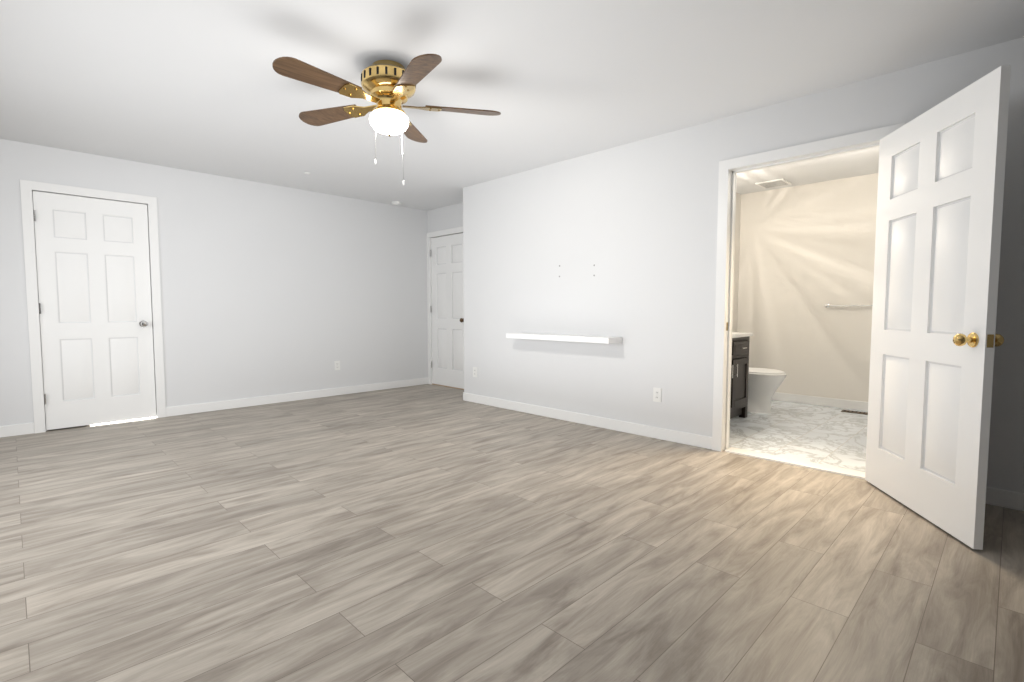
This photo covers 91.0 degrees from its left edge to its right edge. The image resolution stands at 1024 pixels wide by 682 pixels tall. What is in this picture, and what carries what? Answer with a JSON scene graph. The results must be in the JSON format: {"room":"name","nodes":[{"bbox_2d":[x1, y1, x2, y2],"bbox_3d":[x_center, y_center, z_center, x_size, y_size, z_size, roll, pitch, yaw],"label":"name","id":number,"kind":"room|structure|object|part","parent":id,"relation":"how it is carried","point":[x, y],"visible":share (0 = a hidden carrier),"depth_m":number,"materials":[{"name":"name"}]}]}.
{"room":"empty bedroom","nodes":[
{"label":"empty bedroom","id":0,"kind":"room"},
{"bbox_2d":[0,139,427,425],"bbox_3d":[-3.178,-0.489,5.216,5.750,2.480,0.120,-3,5,-45],"label":"wall","id":1,"kind":"structure","parent":0,"point":[268,289],"depth_m":5.48,"materials":[{"name":"paint"}]},
{"bbox_2d":[0,422,34,437],"bbox_3d":[-4.566,0.772,3.804,0.018,0.095,1.385,3,5,45],"label":"baseboard","id":2,"kind":"structure","parent":1,"relation":"attached to","point":[26,428],"depth_m":4.22,"materials":[{"name":"white wood"}]},
{"bbox_2d":[20,180,165,432],"bbox_3d":[-3.788,-0.297,4.605,0.134,2.129,0.939,3,5,45],"label":"door frame","id":3,"kind":"structure","parent":1,"relation":"attached to","point":[27,187],"depth_m":4.32,"materials":[{"name":"white wood"}]},
{"bbox_2d":[33,191,155,429],"bbox_3d":[-3.770,-0.263,4.588,0.796,2.040,0.181,-3,5,-45],"label":"door","id":4,"kind":"structure","parent":1,"relation":"in","point":[94,284],"depth_m":4.55,"materials":[{"name":"white wood"}]},
{"bbox_2d":[166,377,428,416],"bbox_3d":[-2.298,0.633,6.071,0.013,0.095,3.154,3,5,45],"label":"baseboard","id":5,"kind":"structure","parent":1,"relation":"attached to","point":[262,400],"depth_m":5.77,"materials":[{"name":"white wood"}]},
{"bbox_2d":[334,361,339,369],"bbox_3d":[-2.153,0.302,6.200,0.070,0.115,0.009,-3,5,-45],"label":"outlet","id":6,"kind":"object","parent":1,"relation":"attached to","point":[336,365],"visible":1,"depth_m":6.20,"materials":[{"name":"white plastic"}]},
{"bbox_2d":[427,202,462,232],"bbox_3d":[-0.615,-0.576,6.631,0.120,2.480,1.500,-3,5,-45],"label":"wall","id":7,"kind":"structure","parent":0,"point":[445,217],"depth_m":6.76,"materials":[{"name":"paint"}]},
{"bbox_2d":[427,226,462,383],"bbox_3d":[-0.818,-0.433,6.832,0.938,2.129,0.134,3,5,45],"label":"door frame","id":8,"kind":"structure","parent":7,"relation":"attached to","point":[457,230],"depth_m":7.07,"materials":[{"name":"white wood"}]},
{"bbox_2d":[430,233,463,388],"bbox_3d":[-0.839,-0.399,6.817,0.181,2.040,0.796,-3,5,-45],"label":"door","id":9,"kind":"structure","parent":7,"relation":"in","point":[447,311],"depth_m":6.82,"materials":[{"name":"white wood"}]},
{"bbox_2d":[0,384,1023,681],"bbox_3d":[-0.594,0.913,2.996,6.150,0.112,7.830,-3,5,-45],"label":"floor","id":10,"kind":"structure","parent":0,"point":[428,532],"depth_m":2.12,"materials":[{"name":"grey laminate"}]},
{"bbox_2d":[0,0,1023,210],"bbox_3d":[0.145,-1.654,3.296,7.840,0.120,7.430,-3,5,-45],"label":"ceiling","id":11,"kind":"structure","parent":0,"point":[201,86],"depth_m":2.95,"materials":[{"name":"paint"}]},
{"bbox_2d":[272,54,500,184],"bbox_3d":[-0.729,-1.233,2.860,1.220,0.667,1.250,-3,5,-45],"label":"ceiling fan","id":12,"kind":"object","parent":11,"relation":"attached to","point":[389,88],"visible":1,"depth_m":2.79,"materials":[{"name":"brown wood"}]},
{"bbox_3d":[-0.707,-1.248,2.899,0.222,0.106,0.222,-3,5,-45],"label":"ceiling fan globe","id":13,"kind":"part","parent":12,"relation":"part of"},
{"bbox_2d":[392,201,401,204],"bbox_3d":[-1.485,-1.770,6.480,0.128,0.037,0.128,-3,5,-45],"label":"smoke detector","id":14,"kind":"object","parent":11,"relation":"attached to","point":[396,203],"visible":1,"depth_m":6.43,"materials":[{"name":"white plastic"}]},
{"bbox_2d":[755,179,790,188],"bbox_3d":[2.864,-1.723,5.513,0.280,0.013,0.280,-3,5,-45],"label":"ceiling vent","id":15,"kind":"object","parent":11,"relation":"in","point":[773,183],"visible":1,"depth_m":5.48,"materials":[{"name":"white plastic"}]},
{"bbox_2d":[732,193,740,331],"bbox_3d":[1.845,-0.495,5.304,2.460,2.480,0.120,-3,5,-45],"label":"wall","id":16,"kind":"structure","parent":0,"point":[736,261],"depth_m":6.05,"materials":[{"name":"paint"}]},
{"bbox_2d":[463,37,1023,492],"bbox_3d":[1.580,-0.400,3.748,0.120,2.480,5.930,-3,5,-45],"label":"wall","id":17,"kind":"structure","parent":0,"point":[635,223],"depth_m":4.12,"materials":[{"name":"paint"}]},
{"bbox_2d":[473,367,476,376],"bbox_3d":[-0.421,0.352,5.707,0.009,0.115,0.070,-3,5,-45],"label":"outlet","id":18,"kind":"object","parent":17,"relation":"attached to","point":[474,371],"visible":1,"depth_m":5.70,"materials":[{"name":"white plastic"}]},
{"bbox_2d":[506,332,621,343],"bbox_3d":[0.444,-0.033,4.679,0.204,0.050,1.220,-3,5,-45],"label":"floating shelf","id":19,"kind":"object","parent":17,"relation":"attached to","point":[576,338],"visible":1,"depth_m":4.53,"materials":[{"name":"white wood"}]},
{"bbox_2d":[463,392,711,449],"bbox_3d":[0.469,0.709,4.834,2.949,0.095,0.013,3,5,45],"label":"baseboard","id":20,"kind":"structure","parent":17,"relation":"attached to","point":[702,441],"depth_m":4.50,"materials":[{"name":"white wood"}]},
{"bbox_2d":[653,387,660,401],"bbox_3d":[1.185,0.440,4.104,0.009,0.115,0.070,-3,5,-45],"label":"outlet","id":21,"kind":"object","parent":17,"relation":"attached to","point":[656,394],"visible":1,"depth_m":4.10,"materials":[{"name":"white plastic"}]},
{"bbox_2d":[712,123,904,451],"bbox_3d":[1.939,-0.223,3.399,1.074,2.129,0.149,3,5,45],"label":"door frame","id":22,"kind":"structure","parent":17,"relation":"attached to","point":[730,169],"depth_m":3.67,"materials":[{"name":"white wood"}]},
{"bbox_2d":[865,65,1010,549],"bbox_3d":[2.121,-0.139,2.570,0.787,2.040,0.580,-3,5,-45],"label":"door","id":23,"kind":"structure","parent":17,"relation":"in","point":[936,340],"depth_m":2.42,"materials":[{"name":"white wood"}]},
{"bbox_2d":[985,486,1023,510],"bbox_3d":[2.896,0.857,2.408,1.770,0.095,0.018,3,5,45],"label":"baseboard","id":24,"kind":"structure","parent":17,"relation":"attached to","point":[1014,500],"depth_m":2.67,"materials":[{"name":"white wood"}]},
{"bbox_2d":[729,400,867,471],"bbox_3d":[2.917,0.836,4.355,2.640,0.100,3.090,-3,5,-45],"label":"floor","id":25,"kind":"structure","parent":0,"point":[831,436],"depth_m":4.26,"materials":[{"name":"tile"}]},
{"bbox_2d":[730,332,752,418],"bbox_3d":[1.806,0.279,4.782,0.944,0.960,0.624,-3,5,-45],"label":"vanity cabinet","id":26,"kind":"object","parent":25,"relation":"on","point":[739,376],"visible":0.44,"depth_m":4.75,"materials":[{"name":"black wood"}]},
{"bbox_2d":[747,368,786,412],"bbox_3d":[2.456,0.335,5.310,0.424,0.782,0.802,-3,5,-45],"label":"toilet","id":27,"kind":"object","parent":25,"relation":"on","point":[764,384],"visible":0.35,"depth_m":5.10,"materials":[{"name":"white ceramic"}]},
{"bbox_2d":[841,410,867,414],"bbox_3d":[3.562,0.734,5.144,0.105,0.006,0.320,-3,5,-45],"label":"floor vent","id":28,"kind":"object","parent":25,"relation":"in","point":[857,412],"visible":0.65,"depth_m":5.15,"materials":[{"name":"brown metal"}]},
{"bbox_2d":[737,173,877,401],"bbox_3d":[3.808,-0.486,5.167,0.120,2.480,3.090,-3,5,-45],"label":"wall","id":29,"kind":"structure","parent":0,"point":[806,253],"depth_m":5.57,"materials":[{"name":"paint"}]},
{"bbox_2d":[772,392,867,410],"bbox_3d":[3.759,0.687,5.189,2.850,0.095,0.018,3,5,45],"label":"baseboard","id":30,"kind":"structure","parent":29,"relation":"attached to","point":[804,399],"depth_m":5.53,"materials":[{"name":"white wood"}]},
{"bbox_2d":[824,304,872,307],"bbox_3d":[3.616,-0.370,5.236,0.062,0.044,0.633,-3,5,-45],"label":"towel rail","id":31,"kind":"object","parent":29,"relation":"attached to","point":[827,305],"visible":0.56,"depth_m":5.31,"materials":[{"name":"silver metal"}]}
]}

